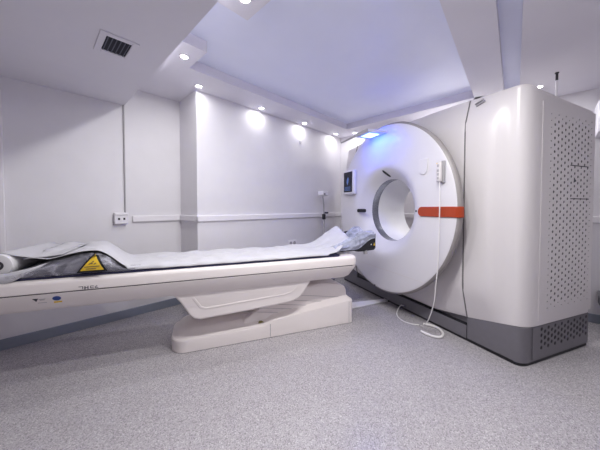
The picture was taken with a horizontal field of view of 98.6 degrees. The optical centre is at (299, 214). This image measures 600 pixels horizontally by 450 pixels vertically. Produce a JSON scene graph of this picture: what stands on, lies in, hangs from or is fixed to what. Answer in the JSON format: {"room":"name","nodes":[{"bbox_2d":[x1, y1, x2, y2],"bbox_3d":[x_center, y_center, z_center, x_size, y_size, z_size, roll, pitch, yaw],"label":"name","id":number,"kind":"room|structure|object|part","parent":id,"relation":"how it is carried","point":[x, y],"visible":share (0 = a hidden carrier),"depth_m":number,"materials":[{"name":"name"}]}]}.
{"room":"radiology room","nodes":[
{"label":"radiology room","id":0,"kind":"room"},
{"bbox_2d":[0,76,180,339],"bbox_3d":[-2.407,-0.200,1.951,0.120,2.500,2.880,1,2,44],"label":"wall","id":1,"kind":"structure","parent":0,"point":[63,159],"depth_m":2.33,"materials":[{"name":"paint"}]},
{"bbox_2d":[0,89,5,252],"bbox_3d":[-2.287,-0.101,1.977,0.020,1.700,0.030,1,2,44],"label":"trim","id":2,"kind":"structure","parent":1,"relation":"attached to","point":[2,201],"depth_m":1.97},
{"bbox_2d":[0,298,180,350],"bbox_3d":[-2.359,1.008,1.936,0.012,0.085,2.880,1,2,44],"label":"baseboard","id":3,"kind":"structure","parent":1,"relation":"attached to","point":[27,338],"depth_m":2.32,"materials":[{"name":"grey plastic"}]},
{"bbox_2d":[113,213,127,223],"bbox_3d":[-1.748,0.036,2.518,0.052,0.110,0.113,1,2,44],"label":"power outlet","id":4,"kind":"object","parent":1,"relation":"attached to","point":[119,218],"visible":1,"depth_m":2.50,"materials":[{"name":"white plastic"}]},
{"bbox_2d":[123,105,125,212],"bbox_3d":[-1.733,-0.548,2.546,0.014,1.055,0.012,1,2,44],"label":"conduit","id":5,"kind":"object","parent":1,"relation":"attached to","point":[123,105],"visible":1,"depth_m":2.54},
{"bbox_2d":[132,215,179,221],"bbox_3d":[-1.524,0.040,2.773,0.022,0.065,0.480,1,2,44],"label":"trim","id":6,"kind":"structure","parent":1,"relation":"attached to","point":[147,218],"depth_m":2.74,"materials":[{"name":"white plastic"}]},
{"bbox_2d":[0,0,218,104],"bbox_3d":[-0.879,-1.208,0.087,4.630,0.390,2.350,1,2,44],"label":"ceiling","id":7,"kind":"structure","parent":0,"point":[48,43],"depth_m":1.54,"materials":[{"name":"paint"}]},
{"bbox_2d":[93,29,139,60],"bbox_3d":[-1.149,-1.049,1.614,0.262,0.006,0.196,1,2,44],"label":"ceiling vent","id":8,"kind":"object","parent":7,"relation":"in","point":[111,44],"visible":1,"depth_m":1.60,"materials":[{"name":"paint"}]},
{"bbox_2d":[179,90,340,251],"bbox_3d":[-0.331,-0.247,3.797,0.550,2.500,2.660,1,2,44],"label":"wall","id":9,"kind":"structure","parent":0,"point":[236,159],"depth_m":3.11,"materials":[{"name":"paint"}]},
{"bbox_2d":[180,215,197,221],"bbox_3d":[-1.202,0.039,2.781,0.430,0.065,0.022,1,2,44],"label":"trim","id":10,"kind":"structure","parent":9,"relation":"attached to","point":[192,218],"depth_m":2.75,"materials":[{"name":"white plastic"}]},
{"bbox_2d":[196,213,340,221],"bbox_3d":[-0.174,0.020,3.554,0.022,0.065,2.562,1,2,44],"label":"trim","id":11,"kind":"structure","parent":9,"relation":"attached to","point":[204,218],"depth_m":3.18,"materials":[{"name":"white plastic"}]},
{"bbox_2d":[288,240,295,244],"bbox_3d":[-0.106,0.401,3.639,0.016,0.084,0.150,1,2,44],"label":"wall socket","id":12,"kind":"object","parent":9,"relation":"attached to","point":[289,241],"visible":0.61,"depth_m":3.63,"materials":[{"name":"white plastic"}]},
{"bbox_2d":[0,277,599,449],"bbox_3d":[0.185,1.118,1.253,4.870,0.100,5.660,1,2,44],"label":"floor","id":13,"kind":"structure","parent":0,"point":[373,381],"depth_m":1.54,"materials":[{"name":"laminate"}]},
{"bbox_2d":[0,252,355,352],"bbox_3d":[-0.751,0.705,2.172,2.590,0.680,0.611,-1,2,-21],"label":"table","id":14,"kind":"object","parent":13,"relation":"on","point":[226,304],"visible":0.93,"depth_m":2.01,"materials":[{"name":"grey plastic"}]},
{"bbox_2d":[19,253,336,278],"bbox_3d":[-0.798,0.357,2.145,2.250,0.016,0.540,-1,2,-21],"label":"mattress","id":15,"kind":"object","parent":14,"relation":"on","point":[332,254],"visible":0.21,"depth_m":1.67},
{"bbox_2d":[24,250,133,275],"bbox_3d":[-1.478,0.293,1.864,0.600,0.127,0.604,-1,2,-21],"label":"cushion","id":16,"kind":"object","parent":15,"relation":"on","point":[85,261],"visible":0.71,"depth_m":1.62,"materials":[{"name":"black plastic"}]},
{"bbox_2d":[0,226,348,283],"bbox_3d":[-0.712,0.266,2.169,2.631,0.236,0.583,-1,2,-21],"label":"sheet","id":17,"kind":"object","parent":15,"relation":"on","point":[322,246],"visible":0.98,"depth_m":2.07,"materials":[{"name":"white paper"}]},
{"bbox_2d":[0,241,92,273],"bbox_3d":[-1.748,0.289,1.791,0.356,0.136,0.558,-1,2,-21],"label":"paper roll","id":18,"kind":"object","parent":17,"relation":"on","point":[10,261],"visible":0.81,"depth_m":1.62,"materials":[{"name":"white paper"}]},
{"bbox_2d":[340,230,375,253],"bbox_3d":[0.521,0.283,2.649,0.375,0.219,0.322,-1,2,-21],"label":"holder","id":19,"kind":"object","parent":14,"relation":"attached to","point":[371,244],"visible":0.38,"depth_m":2.55,"materials":[{"name":"black plastic"}]},
{"bbox_2d":[332,226,374,252],"bbox_3d":[0.475,0.242,2.621,0.470,0.219,0.379,-1,2,-21],"label":"plastic wrap","id":20,"kind":"object","parent":19,"relation":"on","point":[354,243],"visible":0.79,"depth_m":2.48,"materials":[{"name":"blue"}]},
{"bbox_2d":[318,191,334,280],"bbox_3d":[0.370,0.323,3.885,0.330,1.345,0.388,1,2,44],"label":"stand","id":21,"kind":"object","parent":13,"relation":"on","point":[320,193],"visible":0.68,"depth_m":3.84,"materials":[{"name":"metal"}]},
{"bbox_2d":[352,299,387,308],"bbox_3d":[0.747,1.016,2.951,0.600,0.018,0.164,-1,2,-21],"label":"cable","id":22,"kind":"object","parent":13,"relation":"on","point":[359,304],"visible":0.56,"depth_m":2.96,"materials":[{"name":"white plastic"}]},
{"bbox_2d":[396,305,418,324],"bbox_3d":[1.050,1.005,2.602,0.138,0.054,0.382,0,1,1],"label":"lead","id":23,"kind":"object","parent":13,"relation":"on","point":[400,305],"visible":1,"depth_m":2.52,"materials":[{"name":"white plastic"}]},
{"bbox_2d":[420,323,443,337],"bbox_3d":[1.178,1.030,2.288,0.184,0.021,0.242,1,2,32],"label":"coiled cable","id":24,"kind":"object","parent":13,"relation":"on","point":[427,324],"visible":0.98,"depth_m":2.24,"materials":[{"name":"white plastic"}]},
{"bbox_2d":[341,84,595,365],"bbox_3d":[1.229,0.028,2.812,1.062,2.000,2.528,-1,2,-36],"label":"scanner","id":25,"kind":"object","parent":13,"relation":"on","point":[517,192],"visible":0.98,"depth_m":1.98,"materials":[{"name":"grey plastic"}]},
{"bbox_3d":[0.756,-0.854,2.789,0.125,0.005,0.145,-1,2,-21],"label":"led panel","id":26,"kind":"part","parent":25,"relation":"part of","materials":[{"name":"white plastic"}]},
{"bbox_2d":[421,160,445,326],"bbox_3d":[1.111,0.296,2.205,0.052,1.462,0.288,0,1,-9],"label":"controller","id":27,"kind":"object","parent":25,"relation":"attached to","point":[440,166],"visible":1,"depth_m":2.07,"materials":[{"name":"white plastic"}]},
{"bbox_3d":[1.113,0.378,2.218,0.016,1.299,0.269,0,1,-3],"label":"cord","id":28,"kind":"part","parent":27,"relation":"part of","materials":[{"name":"white plastic"}]},
{"bbox_3d":[1.153,-0.023,2.136,0.057,0.085,0.404,-1,2,-21],"label":"handle","id":29,"kind":"part","parent":25,"relation":"part of","materials":[{"name":"plastic"}]},
{"bbox_3d":[1.482,1.011,3.037,0.830,0.024,2.390,-1,2,-21],"label":"kick plate","id":30,"kind":"part","parent":25,"relation":"part of","materials":[{"name":"black plastic"}]},
{"bbox_2d":[532,313,587,360],"bbox_3d":[1.957,0.900,1.928,0.720,0.231,0.003,-1,2,-21],"label":"grille","id":31,"kind":"object","parent":25,"relation":"attached to","point":[552,337],"depth_m":1.91,"materials":[{"name":"black plastic"}]},
{"bbox_3d":[1.989,-0.016,1.912,0.685,1.535,0.003,-1,2,-21],"label":"vent panel","id":32,"kind":"part","parent":25,"relation":"part of","materials":[{"name":"white metal"}]},
{"bbox_2d":[139,0,480,137],"bbox_3d":[0.229,-1.314,2.779,2.490,0.085,3.070,1,2,44],"label":"ceiling","id":33,"kind":"structure","parent":0,"point":[174,81],"depth_m":2.70,"materials":[{"name":"paint"}]},
{"bbox_2d":[179,54,189,59],"bbox_3d":[-0.917,-1.252,2.045,0.080,0.010,0.080,1,2,44],"label":"recessed light","id":34,"kind":"object","parent":33,"relation":"in","point":[182,56],"visible":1,"depth_m":2.04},
{"bbox_2d":[239,0,251,4],"bbox_3d":[-0.315,-1.237,1.480,0.080,0.010,0.080,1,2,44],"label":"recessed light","id":35,"kind":"object","parent":33,"relation":"in","point":[245,2],"visible":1,"depth_m":1.50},
{"bbox_2d":[190,0,522,123],"bbox_3d":[1.000,-1.395,2.035,4.630,0.115,3.070,1,2,44],"label":"ceiling","id":36,"kind":"structure","parent":0,"point":[346,61],"depth_m":2.12,"materials":[{"name":"white paint"}]},
{"bbox_2d":[439,0,504,98],"bbox_3d":[1.234,-1.289,1.812,0.254,0.085,3.097,1,2,40],"label":"ceiling beam","id":37,"kind":"structure","parent":36,"relation":"attached to","point":[473,25],"depth_m":1.85,"materials":[{"name":"paint"}]},
{"bbox_2d":[341,88,599,314],"bbox_3d":[2.304,-0.227,3.024,4.320,2.500,0.120,1,2,44],"label":"wall","id":38,"kind":"structure","parent":0,"point":[588,99],"depth_m":2.47,"materials":[{"name":"paint"}]},
{"bbox_2d":[404,213,599,222],"bbox_3d":[2.220,0.033,3.013,4.178,0.065,0.022,1,2,44],"label":"trim","id":39,"kind":"structure","parent":38,"relation":"attached to","point":[596,219],"depth_m":2.45,"materials":[{"name":"plastic"}]},
{"bbox_2d":[588,313,599,323],"bbox_3d":[2.215,0.980,3.049,4.200,0.085,0.012,1,2,44],"label":"baseboard","id":40,"kind":"structure","parent":38,"relation":"attached to","point":[594,318],"depth_m":2.46,"materials":[{"name":"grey plastic"}]},
{"bbox_2d":[595,100,599,137],"bbox_3d":[2.987,-0.853,2.059,0.820,0.280,0.300,1,2,44],"label":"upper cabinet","id":41,"kind":"object","parent":38,"relation":"attached to","point":[597,109],"visible":0.87,"depth_m":2.29,"materials":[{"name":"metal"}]},
{"bbox_2d":[520,0,599,95],"bbox_3d":[2.002,-1.235,1.075,1.850,0.155,3.070,1,2,44],"label":"ceiling","id":42,"kind":"structure","parent":0,"point":[561,36],"depth_m":1.78,"materials":[{"name":"paint"}]},
{"bbox_2d":[555,72,558,96],"bbox_3d":[2.145,-1.000,2.158,0.027,0.372,0.027,1,2,44],"label":"rod","id":43,"kind":"object","parent":42,"relation":"hanging from","point":[556,73],"visible":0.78,"depth_m":2.15,"materials":[{"name":"grey plastic"}]}
]}

